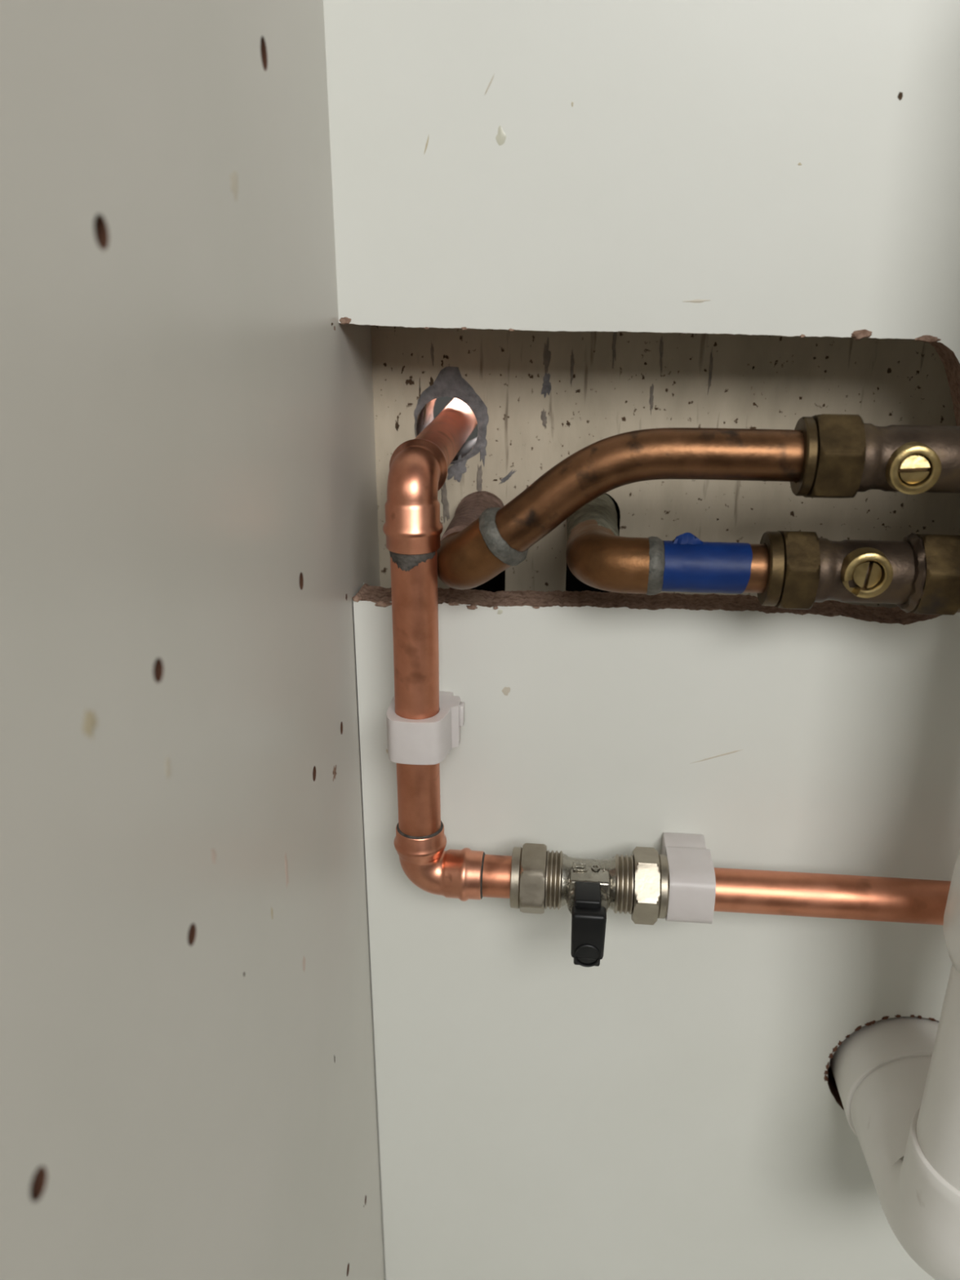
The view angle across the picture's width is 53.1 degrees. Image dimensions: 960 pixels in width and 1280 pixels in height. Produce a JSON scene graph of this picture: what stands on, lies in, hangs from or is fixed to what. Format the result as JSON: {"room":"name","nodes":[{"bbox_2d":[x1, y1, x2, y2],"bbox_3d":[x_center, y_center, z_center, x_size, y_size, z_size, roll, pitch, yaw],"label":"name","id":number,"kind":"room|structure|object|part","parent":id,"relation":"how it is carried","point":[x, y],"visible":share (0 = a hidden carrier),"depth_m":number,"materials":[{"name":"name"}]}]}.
{"room":"under-sink cabinet","nodes":[
{"label":"under-sink cabinet","id":0,"kind":"room"},
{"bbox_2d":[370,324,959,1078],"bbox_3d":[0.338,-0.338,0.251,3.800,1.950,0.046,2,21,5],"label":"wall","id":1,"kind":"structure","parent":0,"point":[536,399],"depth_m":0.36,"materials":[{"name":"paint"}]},
{"bbox_2d":[382,398,511,901],"bbox_3d":[0.003,-0.014,0.403,0.050,0.164,0.192,2,21,5],"label":"copper pipe","id":2,"kind":"object","parent":1,"relation":"attached to","point":[412,527],"visible":1,"depth_m":0.32,"materials":[{"name":"orange metal"}]},
{"bbox_2d":[386,691,464,764],"bbox_3d":[-0.018,0.028,0.336,0.025,0.016,0.035,2,21,5],"label":"clip","id":3,"kind":"object","parent":2,"relation":"attached to","point":[426,741],"visible":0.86,"depth_m":0.32,"materials":[{"name":"white plastic"}]},
{"bbox_2d":[510,843,669,967],"bbox_3d":[0.038,0.092,0.338,0.055,0.031,0.041,2,21,5],"label":"valve","id":4,"kind":"object","parent":2,"relation":"attached to","point":[637,884],"visible":1,"depth_m":0.33,"materials":[{"name":"silver metal"}]},
{"bbox_3d":[0.037,0.098,0.328,0.012,0.027,0.016,2,21,5],"label":"lever","id":5,"kind":"part","parent":4,"relation":"part of","materials":[{"name":"black plastic"}]},
{"bbox_2d":[714,867,951,924],"bbox_3d":[0.386,0.100,0.312,0.662,0.015,0.015,2,21,5],"label":"copper pipe","id":6,"kind":"object","parent":4,"relation":"attached to","point":[856,897],"visible":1,"depth_m":0.33,"materials":[{"name":"orange metal"}]},
{"bbox_2d":[437,427,804,589],"bbox_3d":[0.048,-0.054,0.338,0.120,0.056,0.116,2,21,5],"label":"copper pipe","id":7,"kind":"object","parent":1,"relation":"attached to","point":[485,536],"visible":1,"depth_m":0.28,"materials":[{"name":"brown metal"}]},
{"bbox_2d":[790,413,959,497],"bbox_3d":[0.126,-0.052,0.279,0.067,0.026,0.026,2,21,5],"label":"valve","id":8,"kind":"object","parent":7,"relation":"attached to","point":[844,455],"visible":1,"depth_m":0.27,"materials":[{"name":"brown metal"}]},
{"bbox_2d":[565,493,768,595],"bbox_3d":[0.066,-0.040,0.342,0.071,0.022,0.115,2,21,5],"label":"copper pipe","id":9,"kind":"object","parent":1,"relation":"attached to","point":[596,554],"visible":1,"depth_m":0.29,"materials":[{"name":"brown metal"}]},
{"bbox_2d":[756,530,959,615],"bbox_3d":[0.117,-0.021,0.292,0.060,0.026,0.026,2,21,5],"label":"valve","id":10,"kind":"object","parent":9,"relation":"attached to","point":[917,573],"visible":1,"depth_m":0.28,"materials":[{"name":"brown metal"}]},
{"bbox_3d":[0.207,1.056,-0.578,3.800,0.050,2.611,2,21,5],"label":"floor","id":11,"kind":"structure","parent":0,"visible":0},
{"bbox_2d":[0,0,959,1279],"bbox_3d":[0.312,0.278,0.163,0.803,0.865,0.566,2,21,5],"label":"wall panel","id":12,"kind":"object","parent":11,"relation":"on","point":[238,1040],"visible":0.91,"depth_m":0.28,"materials":[{"name":"white laminate"}]},
{"bbox_3d":[-0.078,0.263,0.200,0.018,0.865,0.566,2,21,5],"label":"panel","id":13,"kind":"part","parent":12,"relation":"part of","materials":[{"name":"white plastic"}]},
{"bbox_3d":[0.337,0.114,0.358,0.767,0.700,0.017,2,21,5],"label":"panel","id":14,"kind":"part","parent":12,"relation":"part of","materials":[{"name":"white plastic"}]},
{"bbox_2d":[661,831,715,924],"bbox_3d":[0.075,0.088,0.349,0.016,0.025,0.035,2,21,5],"label":"clip","id":15,"kind":"object","parent":12,"relation":"attached to","point":[692,881],"visible":0.94,"depth_m":0.33,"materials":[{"name":"white plastic"}]},
{"bbox_2d":[829,849,959,1279],"bbox_3d":[0.171,0.009,0.301,0.055,0.433,0.145,2,21,5],"label":"pipe","id":16,"kind":"object","parent":12,"relation":"attached to","point":[897,1080],"visible":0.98,"depth_m":0.32,"materials":[{"name":"white plastic"}]}
]}

